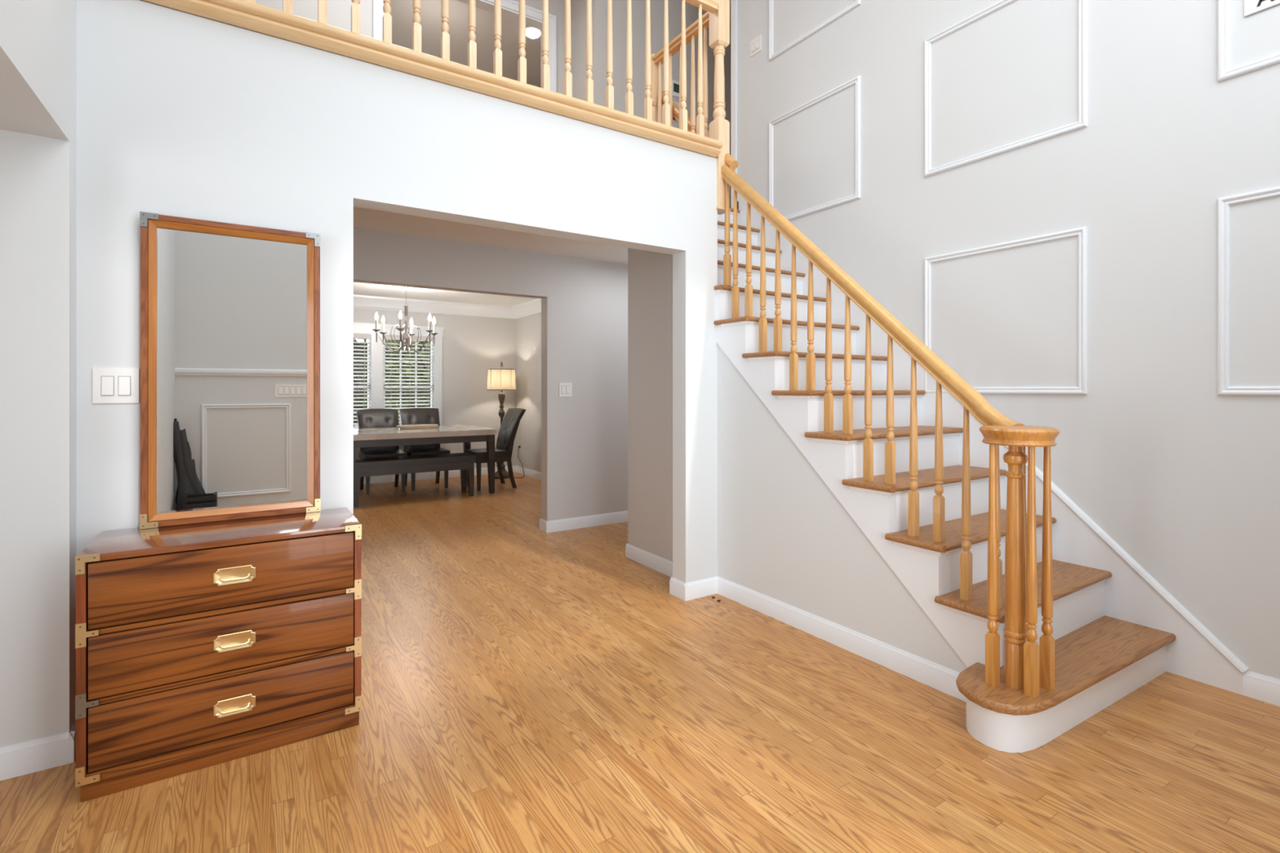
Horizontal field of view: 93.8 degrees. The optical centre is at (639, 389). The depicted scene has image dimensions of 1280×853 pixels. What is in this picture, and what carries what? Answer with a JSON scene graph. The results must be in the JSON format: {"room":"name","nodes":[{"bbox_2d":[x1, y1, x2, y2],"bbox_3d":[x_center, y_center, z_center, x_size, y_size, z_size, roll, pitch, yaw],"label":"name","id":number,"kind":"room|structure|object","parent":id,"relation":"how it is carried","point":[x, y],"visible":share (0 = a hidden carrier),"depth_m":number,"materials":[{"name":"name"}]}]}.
{"room":"entrance hall","nodes":[
{"label":"entrance hall","id":0,"kind":"room"},
{"bbox_2d":[0,128,1,747],"bbox_3d":[-2.123,-0.050,-0.101,2.333,2.600,3.550,0,0,-33],"label":"wall","id":1,"kind":"structure","parent":0,"point":[0,129],"depth_m":1.92,"materials":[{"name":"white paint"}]},
{"bbox_2d":[0,730,75,780],"bbox_3d":[-2.909,1.200,1.356,2.406,0.100,0.014,0,0,-33],"label":"baseboard","id":2,"kind":"structure","parent":1,"relation":"attached to","point":[19,759],"depth_m":1.96,"materials":[{"name":"white paint"}]},
{"bbox_2d":[0,0,76,746],"bbox_3d":[-1.114,-1.347,0.634,0.160,5.195,3.378,0,0,-33],"label":"wall","id":3,"kind":"structure","parent":0,"point":[38,37],"depth_m":1.96,"materials":[{"name":"white paint"}]},
{"bbox_2d":[68,720,75,762],"bbox_3d":[-1.933,1.200,2.050,0.014,0.100,0.110,0,0,-33],"label":"baseboard","id":4,"kind":"structure","parent":3,"relation":"attached to","point":[73,727],"depth_m":2.02,"materials":[{"name":"white paint"}]},
{"bbox_2d":[76,0,717,582],"bbox_3d":[-0.907,-0.084,2.861,3.218,2.668,0.130,0,0,-33],"label":"wall","id":5,"kind":"structure","parent":0,"point":[180,114],"depth_m":2.51,"materials":[{"name":"white paint"}]},
{"bbox_2d":[92,368,139,403],"bbox_3d":[-1.876,-0.012,2.145,0.127,0.124,0.012,0,0,-33],"label":"light switch","id":6,"kind":"object","parent":5,"relation":"attached to","point":[109,385],"visible":1,"depth_m":2.14,"materials":[{"name":"white plastic"}]},
{"bbox_2d":[669,577,687,600],"bbox_3d":[0.230,1.200,3.602,0.014,0.100,0.158,0,0,-33],"label":"baseboard","id":7,"kind":"object","parent":5,"relation":"attached to","point":[677,588],"visible":1,"depth_m":3.60,"materials":[{"name":"white paint"}]},
{"bbox_2d":[684,576,717,600],"bbox_3d":[0.372,1.200,3.608,0.258,0.100,0.014,0,0,-33],"label":"baseboard","id":8,"kind":"object","parent":5,"relation":"attached to","point":[708,586],"visible":1,"depth_m":3.60,"materials":[{"name":"white paint"}]},
{"bbox_2d":[139,0,713,157],"bbox_3d":[-1.954,-1.460,4.830,8.000,0.055,4.573,0,0,-33],"label":"floor","id":9,"kind":"structure","parent":0,"point":[140,0],"depth_m":2.68,"materials":[{"name":"brown wood"}]},
{"bbox_2d":[142,0,723,157],"bbox_3d":[-0.736,-1.904,2.872,2.897,0.968,0.108,0,0,-33],"label":"balcony railing","id":10,"kind":"object","parent":9,"relation":"on","point":[247,15],"visible":1,"depth_m":2.91,"materials":[{"name":"brown wood"}]},
{"bbox_2d":[644,53,662,122],"bbox_3d":[0.098,-1.956,4.319,0.090,0.909,0.090,0,0,-33],"label":"newel post","id":11,"kind":"object","parent":9,"relation":"on","point":[655,68],"visible":0.38,"depth_m":4.28,"materials":[{"name":"brown wood"}]},
{"bbox_2d":[653,11,709,137],"bbox_3d":[0.209,-1.938,4.136,0.078,0.900,0.898,0,0,-33],"label":"railing","id":12,"kind":"object","parent":9,"relation":"on","point":[691,32],"visible":0.39,"depth_m":3.93,"materials":[{"name":"brown wood"}]},
{"bbox_2d":[709,0,731,214],"bbox_3d":[0.494,-1.819,3.732,0.104,1.428,0.104,0,0,-33],"label":"newel post","id":13,"kind":"object","parent":9,"relation":"on","point":[719,21],"visible":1,"depth_m":3.70,"materials":[{"name":"brown wood"}]},
{"bbox_2d":[662,91,738,171],"bbox_3d":[0.356,-1.749,4.005,0.062,0.816,0.847,0,0,-33],"label":"stair handrail","id":14,"kind":"object","parent":13,"relation":"attached to","point":[730,161],"visible":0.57,"depth_m":3.99,"materials":[{"name":"brown wood"}]},
{"bbox_2d":[353,307,515,468],"bbox_3d":[-3.736,0.015,7.902,4.570,2.470,0.120,0,0,-33],"label":"wall","id":15,"kind":"structure","parent":0,"point":[472,345],"depth_m":8.66,"materials":[{"name":"grey paint"}]},
{"bbox_2d":[353,338,370,412],"bbox_3d":[-3.878,-0.050,7.809,0.670,1.360,0.060,0,0,-33],"label":"window","id":16,"kind":"structure","parent":15,"relation":"in","point":[368,340],"depth_m":7.96,"materials":[{"name":"white paint"}]},
{"bbox_2d":[353,322,444,426],"bbox_3d":[-3.484,-0.065,7.965,1.720,1.610,0.050,0,0,-33],"label":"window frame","id":17,"kind":"structure","parent":15,"relation":"in","point":[377,348],"depth_m":8.00,"materials":[{"name":"white paint"}]},
{"bbox_2d":[353,333,371,428],"bbox_3d":[-3.840,-0.050,7.751,0.658,1.360,0.060,0,0,-33],"label":"window blind","id":18,"kind":"object","parent":17,"relation":"attached to","point":[362,335],"visible":0.24,"depth_m":7.87,"materials":[{"name":"grey plastic"}]},
{"bbox_2d":[383,334,435,423],"bbox_3d":[-3.153,-0.050,8.198,0.658,1.360,0.060,0,0,-33],"label":"window blind","id":19,"kind":"object","parent":17,"relation":"attached to","point":[387,336],"visible":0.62,"depth_m":8.18,"materials":[{"name":"grey plastic"}]},
{"bbox_2d":[383,339,434,425],"bbox_3d":[-3.191,-0.050,8.257,0.670,1.360,0.060,0,0,-33],"label":"window","id":20,"kind":"structure","parent":15,"relation":"in","point":[432,342],"depth_m":8.30,"materials":[{"name":"white paint"}]},
{"bbox_2d":[353,294,515,319],"bbox_3d":[-3.672,-1.140,7.804,4.370,0.160,0.115,0,0,-33],"label":"crown molding","id":21,"kind":"structure","parent":15,"relation":"attached to","point":[368,302],"depth_m":8.31,"materials":[{"name":"white paint"}]},
{"bbox_2d":[363,465,515,484],"bbox_3d":[-3.699,1.200,7.846,4.370,0.100,0.014,0,0,-33],"label":"baseboard","id":22,"kind":"structure","parent":15,"relation":"attached to","point":[427,475],"depth_m":8.30,"materials":[{"name":"white paint"}]},
{"bbox_2d":[353,282,536,306],"bbox_3d":[-2.733,-1.344,6.364,4.570,0.248,3.753,0,0,-33],"label":"ceiling","id":23,"kind":"structure","parent":0,"point":[359,288],"depth_m":7.77,"materials":[{"name":"white paint"}]},
{"bbox_2d":[372,286,438,352],"bbox_3d":[-2.675,-0.823,6.851,0.734,0.795,0.690,0,0,-33],"label":"chandelier","id":24,"kind":"object","parent":23,"relation":"hanging from","point":[406,338],"visible":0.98,"depth_m":6.83,"materials":[{"name":"grey metal"}]},
{"bbox_2d":[375,320,377,328],"bbox_3d":[-2.920,-0.713,6.637,0.024,0.105,0.024,0,0,-33],"label":"candle","id":25,"kind":"object","parent":24,"relation":"on","point":[376,321],"depth_m":6.63,"materials":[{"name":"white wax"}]},
{"bbox_2d":[382,323,384,332],"bbox_3d":[-2.982,-0.713,6.956,0.024,0.105,0.024,0,0,-33],"label":"candle","id":26,"kind":"object","parent":24,"relation":"on","point":[383,324],"depth_m":6.95,"materials":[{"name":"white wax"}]},
{"bbox_2d":[399,319,401,328],"bbox_3d":[-2.612,-0.713,6.532,0.024,0.105,0.024,0,0,-33],"label":"candle","id":27,"kind":"object","parent":24,"relation":"on","point":[400,320],"depth_m":6.52,"materials":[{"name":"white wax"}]},
{"bbox_2d":[428,320,431,330],"bbox_3d":[-2.367,-0.713,6.746,0.024,0.105,0.024,0,0,-33],"label":"candle","id":28,"kind":"object","parent":24,"relation":"on","point":[429,322],"depth_m":6.74,"materials":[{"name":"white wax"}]},
{"bbox_2d":[432,324,435,333],"bbox_3d":[-2.430,-0.713,7.065,0.024,0.105,0.024,0,0,-33],"label":"candle","id":29,"kind":"object","parent":24,"relation":"on","point":[433,325],"depth_m":7.06,"materials":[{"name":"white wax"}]},
{"bbox_2d":[244,0,730,208],"bbox_3d":[-2.015,-2.716,4.923,8.000,2.457,0.690,0,0,-33],"label":"wall","id":30,"kind":"structure","parent":0,"point":[339,11],"depth_m":5.82,"materials":[{"name":"grey paint"}]},
{"bbox_2d":[373,0,555,92],"bbox_3d":[-1.571,-2.591,5.538,1.675,2.207,0.146,0,0,-33],"label":"door frame","id":31,"kind":"structure","parent":30,"relation":"in","point":[509,8],"depth_m":5.78,"materials":[{"name":"white paint"}]},
{"bbox_2d":[671,80,679,98],"bbox_3d":[0.370,-3.030,6.053,0.150,0.155,0.022,0,0,-33],"label":"thermostat","id":32,"kind":"object","parent":30,"relation":"attached to","point":[675,85],"visible":0.46,"depth_m":6.04,"materials":[{"name":"white plastic"}]},
{"bbox_2d":[672,101,679,120],"bbox_3d":[0.385,-2.805,6.058,0.160,0.170,0.030,0,0,-33],"label":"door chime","id":33,"kind":"object","parent":30,"relation":"attached to","point":[676,103],"visible":0.11,"depth_m":6.03,"materials":[{"name":"white plastic"}]},
{"bbox_2d":[353,227,627,520],"bbox_3d":[-1.828,0.035,4.636,8.000,2.430,0.130,0,0,-33],"label":"wall","id":34,"kind":"structure","parent":0,"point":[584,301],"depth_m":5.32,"materials":[{"name":"grey paint"}]},
{"bbox_2d":[538,518,547,533],"bbox_3d":[-0.850,1.200,5.274,0.014,0.100,0.158,0,0,-33],"label":"baseboard","id":35,"kind":"object","parent":34,"relation":"attached to","point":[542,523],"visible":1,"depth_m":5.27,"materials":[{"name":"white paint"}]},
{"bbox_2d":[559,382,572,396],"bbox_3d":[-0.659,0.005,5.313,0.125,0.125,0.012,0,0,-33],"label":"light switch","id":36,"kind":"object","parent":34,"relation":"attached to","point":[565,388],"visible":1,"depth_m":5.31,"materials":[{"name":"white plastic"}]},
{"bbox_2d":[546,511,627,533],"bbox_3d":[0.332,1.200,5.958,2.738,0.100,0.014,0,0,-33],"label":"baseboard","id":37,"kind":"structure","parent":34,"relation":"attached to","point":[559,525],"depth_m":5.42,"materials":[{"name":"white paint"}]},
{"bbox_2d":[353,206,627,264],"bbox_3d":[-1.285,-1.324,3.802,8.000,0.288,1.860,0,0,-33],"label":"ceiling","id":38,"kind":"structure","parent":0,"point":[363,218],"depth_m":4.62,"materials":[{"name":"white paint"}]},
{"bbox_2d":[515,312,541,472],"bbox_3d":[-0.833,0.015,7.542,0.100,2.470,3.653,0,0,-33],"label":"wall","id":39,"kind":"structure","parent":0,"point":[528,328],"depth_m":8.61,"materials":[{"name":"grey paint"}]},
{"bbox_2d":[518,444,521,452],"bbox_3d":[-1.787,0.880,8.886,0.030,0.114,0.070,0,0,-33],"label":"wall outlet","id":40,"kind":"object","parent":39,"relation":"attached to","point":[519,446],"visible":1,"depth_m":8.88,"materials":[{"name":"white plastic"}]},
{"bbox_2d":[513,448,524,478],"bbox_3d":[-1.728,1.058,8.642,0.172,0.379,0.481,0,0,1],"label":"lamp cord","id":41,"kind":"object","parent":40,"relation":"attached to","point":[518,448],"visible":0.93,"depth_m":8.70,"materials":[{"name":"grey plastic"}]},
{"bbox_2d":[511,298,541,319],"bbox_3d":[-0.923,-1.140,7.483,0.115,0.160,3.653,0,0,-33],"label":"crown molding","id":42,"kind":"structure","parent":39,"relation":"attached to","point":[533,307],"depth_m":8.50,"materials":[{"name":"white paint"}]},
{"bbox_2d":[515,465,541,479],"bbox_3d":[-0.881,1.200,7.511,0.014,0.100,3.653,0,0,-33],"label":"baseboard","id":43,"kind":"structure","parent":39,"relation":"attached to","point":[527,472],"depth_m":8.60,"materials":[{"name":"white paint"}]},
{"bbox_2d":[390,0,730,88],"bbox_3d":[-0.991,-3.995,3.353,8.000,0.100,8.100,0,0,-33],"label":"wall","id":44,"kind":"structure","parent":0,"point":[402,14],"depth_m":6.70,"materials":[{"name":"white paint"}]},
{"bbox_2d":[525,26,541,39],"bbox_3d":[-1.182,-3.911,6.594,0.200,0.068,0.200,0,0,-33],"label":"dome light","id":45,"kind":"object","parent":44,"relation":"attached to","point":[531,33],"visible":0.8,"depth_m":6.55,"materials":[{"name":"white glass"}]},
{"bbox_2d":[0,471,1279,852],"bbox_3d":[-1.346,1.300,3.897,8.000,0.100,9.400,0,0,-33],"label":"floor","id":46,"kind":"structure","parent":0,"point":[526,688],"depth_m":2.08,"materials":[{"name":"brown wood"}]},
{"bbox_2d":[75,506,361,802],"bbox_3d":[-1.461,0.875,2.160,0.783,0.750,0.398,0,0,-33],"label":"dresser","id":47,"kind":"object","parent":46,"relation":"on","point":[198,646],"visible":1,"depth_m":1.98,"materials":[{"name":"brown wood"}]},
{"bbox_2d":[139,211,320,528],"bbox_3d":[-1.558,-0.068,2.312,0.573,1.136,0.037,0,0,-33],"label":"framed mirror","id":48,"kind":"object","parent":47,"relation":"on","point":[230,313],"visible":1,"depth_m":2.30,"materials":[{"name":"brown wood"}]},
{"bbox_2d":[355,408,407,495],"bbox_3d":[-3.205,0.750,7.427,0.490,1.000,0.665,0,0,-33],"label":"dining chair","id":49,"kind":"object","parent":46,"relation":"on","point":[366,418],"visible":0.56,"depth_m":7.51,"materials":[{"name":"grey leather"}]},
{"bbox_2d":[376,482,394,484],"bbox_3d":[-3.340,1.247,7.909,0.260,0.006,0.060,0,0,-33],"label":"floor vent","id":50,"kind":"object","parent":46,"relation":"in","point":[389,482],"visible":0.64,"depth_m":7.89,"materials":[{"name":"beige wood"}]},
{"bbox_2d":[353,453,475,507],"bbox_3d":[-2.570,1.012,6.800,1.300,0.475,0.380,0,0,-33],"label":"bench","id":51,"kind":"object","parent":46,"relation":"on","point":[368,467],"visible":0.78,"depth_m":6.67,"materials":[{"name":"black wood"}]},
{"bbox_2d":[353,453,475,470],"bbox_3d":[-2.570,0.812,6.800,1.300,0.075,0.380,0,0,-33],"label":"cushion","id":52,"kind":"object","parent":51,"relation":"on","point":[397,463],"depth_m":6.68,"materials":[{"name":"grey leather"}]},
{"bbox_2d":[399,408,449,491],"bbox_3d":[-2.774,0.750,7.708,0.490,1.000,0.665,0,0,-33],"label":"dining chair","id":53,"kind":"object","parent":46,"relation":"on","point":[408,415],"visible":0.54,"depth_m":7.79,"materials":[{"name":"grey leather"}]},
{"bbox_2d":[353,425,497,493],"bbox_3d":[-2.696,0.866,7.195,1.640,0.768,1.060,0,0,-33],"label":"dining table","id":54,"kind":"object","parent":46,"relation":"on","point":[466,434],"visible":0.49,"depth_m":6.93,"materials":[{"name":"grey wood"}]},
{"bbox_2d":[395,424,438,429],"bbox_3d":[-2.720,0.461,7.323,0.480,0.042,0.220,0,0,-33],"label":"serving tray","id":55,"kind":"object","parent":54,"relation":"on","point":[410,426],"visible":1,"depth_m":7.26,"materials":[{"name":"beige wood"}]},
{"bbox_2d":[464,408,525,491],"bbox_3d":[-1.854,0.750,7.684,0.665,1.000,0.490,0,0,-33],"label":"dining chair","id":56,"kind":"object","parent":46,"relation":"on","point":[508,430],"visible":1,"depth_m":7.59,"materials":[{"name":"grey leather"}]},
{"bbox_2d":[486,362,516,478],"bbox_3d":[-1.964,0.432,8.508,0.407,1.635,0.378,0,0,-11],"label":"floor lamp","id":57,"kind":"object","parent":46,"relation":"on","point":[501,380],"visible":0.89,"depth_m":8.38,"materials":[{"name":"beige fabric"}]},
{"bbox_2d":[713,192,1248,752],"bbox_3d":[1.107,-0.210,3.379,1.285,2.920,3.071,0,0,-33],"label":"staircase","id":58,"kind":"structure","parent":46,"relation":"on","point":[1117,629],"depth_m":2.82,"materials":[{"name":"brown wood"}]},
{"bbox_2d":[720,164,1060,697],"bbox_3d":[0.940,-0.153,2.880,0.264,2.454,1.890,0,0,-33],"label":"balustrade","id":59,"kind":"object","parent":58,"relation":"on","point":[998,429],"visible":0.95,"depth_m":2.57,"materials":[{"name":"brown wood"}]},
{"bbox_2d":[1003,445,1027,689],"bbox_3d":[1.363,0.636,2.175,0.078,0.876,0.078,0,0,-14],"label":"starting newel","id":60,"kind":"object","parent":58,"relation":"on","point":[1015,629],"visible":0.95,"depth_m":2.15,"materials":[{"name":"orange wood"}]},
{"bbox_2d":[627,248,672,561],"bbox_3d":[0.489,-0.104,4.342,0.840,2.708,0.827,0,0,-33],"label":"wall","id":61,"kind":"structure","parent":0,"point":[650,273],"depth_m":4.21,"materials":[{"name":"grey paint"}]},
{"bbox_2d":[625,543,672,577],"bbox_3d":[0.127,1.200,4.114,0.014,0.100,0.841,0,0,-33],"label":"baseboard","id":62,"kind":"structure","parent":61,"relation":"attached to","point":[664,566],"depth_m":4.20,"materials":[{"name":"white paint"}]},
{"bbox_2d":[717,344,967,672],"bbox_3d":[0.957,0.458,3.021,0.080,1.585,1.637,0,0,-33],"label":"wall","id":63,"kind":"structure","parent":0,"point":[784,535],"depth_m":3.17,"materials":[{"name":"white paint"}]},
{"bbox_2d":[717,576,965,702],"bbox_3d":[0.915,1.200,2.999,0.014,0.100,1.627,0,0,-33],"label":"baseboard","id":64,"kind":"structure","parent":63,"relation":"attached to","point":[934,675],"depth_m":2.85,"materials":[{"name":"white paint"}]},
{"bbox_2d":[737,0,1279,679],"bbox_3d":[2.065,-1.347,3.196,0.120,5.195,4.500,0,0,-33],"label":"wall","id":65,"kind":"structure","parent":0,"point":[1183,476],"depth_m":2.91,"materials":[{"name":"white paint"}]},
{"bbox_2d":[730,0,737,208],"bbox_3d":[0.844,-2.716,5.068,0.142,2.457,0.060,0,0,-33],"label":"trim","id":66,"kind":"structure","parent":65,"relation":"attached to","point":[733,2],"depth_m":5.03,"materials":[{"name":"white paint"}]},
{"bbox_2d":[750,35,761,57],"bbox_3d":[0.929,-2.760,4.819,0.012,0.125,0.120,0,0,-33],"label":"light switch","id":67,"kind":"object","parent":65,"relation":"attached to","point":[756,44],"visible":1,"depth_m":4.82,"materials":[{"name":"white plastic"}]},
{"bbox_2d":[768,75,860,225],"bbox_3d":[1.238,-1.682,4.339,0.018,0.814,0.831,0,0,-33],"label":"trim","id":68,"kind":"structure","parent":65,"relation":"attached to","point":[856,81],"depth_m":4.19,"materials":[{"name":"white paint"}]},
{"bbox_2d":[768,0,860,61],"bbox_3d":[1.238,-2.978,4.339,0.018,0.824,0.831,0,0,-33],"label":"trim","id":69,"kind":"structure","parent":65,"relation":"attached to","point":[771,56],"depth_m":4.45,"materials":[{"name":"white paint"}]},
{"bbox_2d":[924,226,1087,394],"bbox_3d":[1.942,-0.383,3.259,0.018,0.815,0.834,0,0,-33],"label":"trim","id":70,"kind":"structure","parent":65,"relation":"attached to","point":[1082,233],"depth_m":3.08,"materials":[{"name":"white paint"}]},
{"bbox_2d":[924,0,1087,177],"bbox_3d":[1.942,-1.690,3.259,0.018,0.824,0.834,0,0,-33],"label":"trim","id":71,"kind":"structure","parent":65,"relation":"attached to","point":[1082,4],"depth_m":3.30,"materials":[{"name":"white paint"}]},
{"bbox_2d":[1217,186,1279,395],"bbox_3d":[2.653,-0.388,2.167,0.018,0.825,0.833,0,0,-33],"label":"trim","id":72,"kind":"structure","parent":65,"relation":"attached to","point":[1224,204],"depth_m":2.49,"materials":[{"name":"white paint"}]},
{"bbox_2d":[1217,0,1279,82],"bbox_3d":[2.653,-1.696,2.167,0.018,0.811,0.833,0,0,-33],"label":"trim","id":73,"kind":"structure","parent":65,"relation":"attached to","point":[1224,71],"depth_m":2.49,"materials":[{"name":"white paint"}]},
{"bbox_2d":[1243,670,1279,706],"bbox_3d":[2.813,1.200,1.926,0.014,0.100,1.255,0,0,-33],"label":"baseboard","id":74,"kind":"structure","parent":65,"relation":"attached to","point":[1255,686],"depth_m":2.40,"materials":[{"name":"white paint"}]},
{"bbox_2d":[1244,0,1279,17],"bbox_3d":[2.556,-1.633,2.326,0.008,0.224,0.300,0,0,-33],"label":"sign","id":75,"kind":"object","parent":65,"relation":"attached to","point":[1251,6],"visible":1,"depth_m":2.42,"materials":[{"name":"white plastic"}]},
{"label":"outside","id":76,"kind":"structure","parent":0,"visible":0},
{"bbox_3d":[-8.199,1.800,14.411,14.000,0.100,14.900,0,0,-33],"label":"lawn","id":77,"kind":"structure","parent":76,"visible":0},
{"bbox_2d":[353,337,367,426],"bbox_3d":[-5.820,-0.314,9.946,2.518,4.133,2.546,0,0,-33],"label":"tree","id":78,"kind":"object","parent":77,"relation":"on","point":[355,340],"visible":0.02,"depth_m":10.14,"materials":[{"name":"green plant"}]},
{"bbox_2d":[353,338,431,424],"bbox_3d":[-4.439,-0.445,12.845,3.571,4.395,3.438,0,0,-33],"label":"tree","id":79,"kind":"object","parent":77,"relation":"on","point":[388,340],"visible":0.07,"depth_m":11.47,"materials":[{"name":"green plant"}]},
{"bbox_2d":[353,339,431,422],"bbox_3d":[-8.178,-2.456,19.128,9.029,8.413,8.851,0,0,-33],"label":"tree","id":80,"kind":"object","parent":77,"relation":"on","point":[420,346],"visible":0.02,"depth_m":16.84,"materials":[{"name":"green plant"}]},
{"bbox_2d":[385,384,408,425],"bbox_3d":[-4.110,0.838,9.972,1.160,1.836,1.154,0,0,-33],"label":"tree","id":81,"kind":"object","parent":77,"relation":"on","point":[403,392],"visible":0.02,"depth_m":9.88,"materials":[{"name":"green plant"}]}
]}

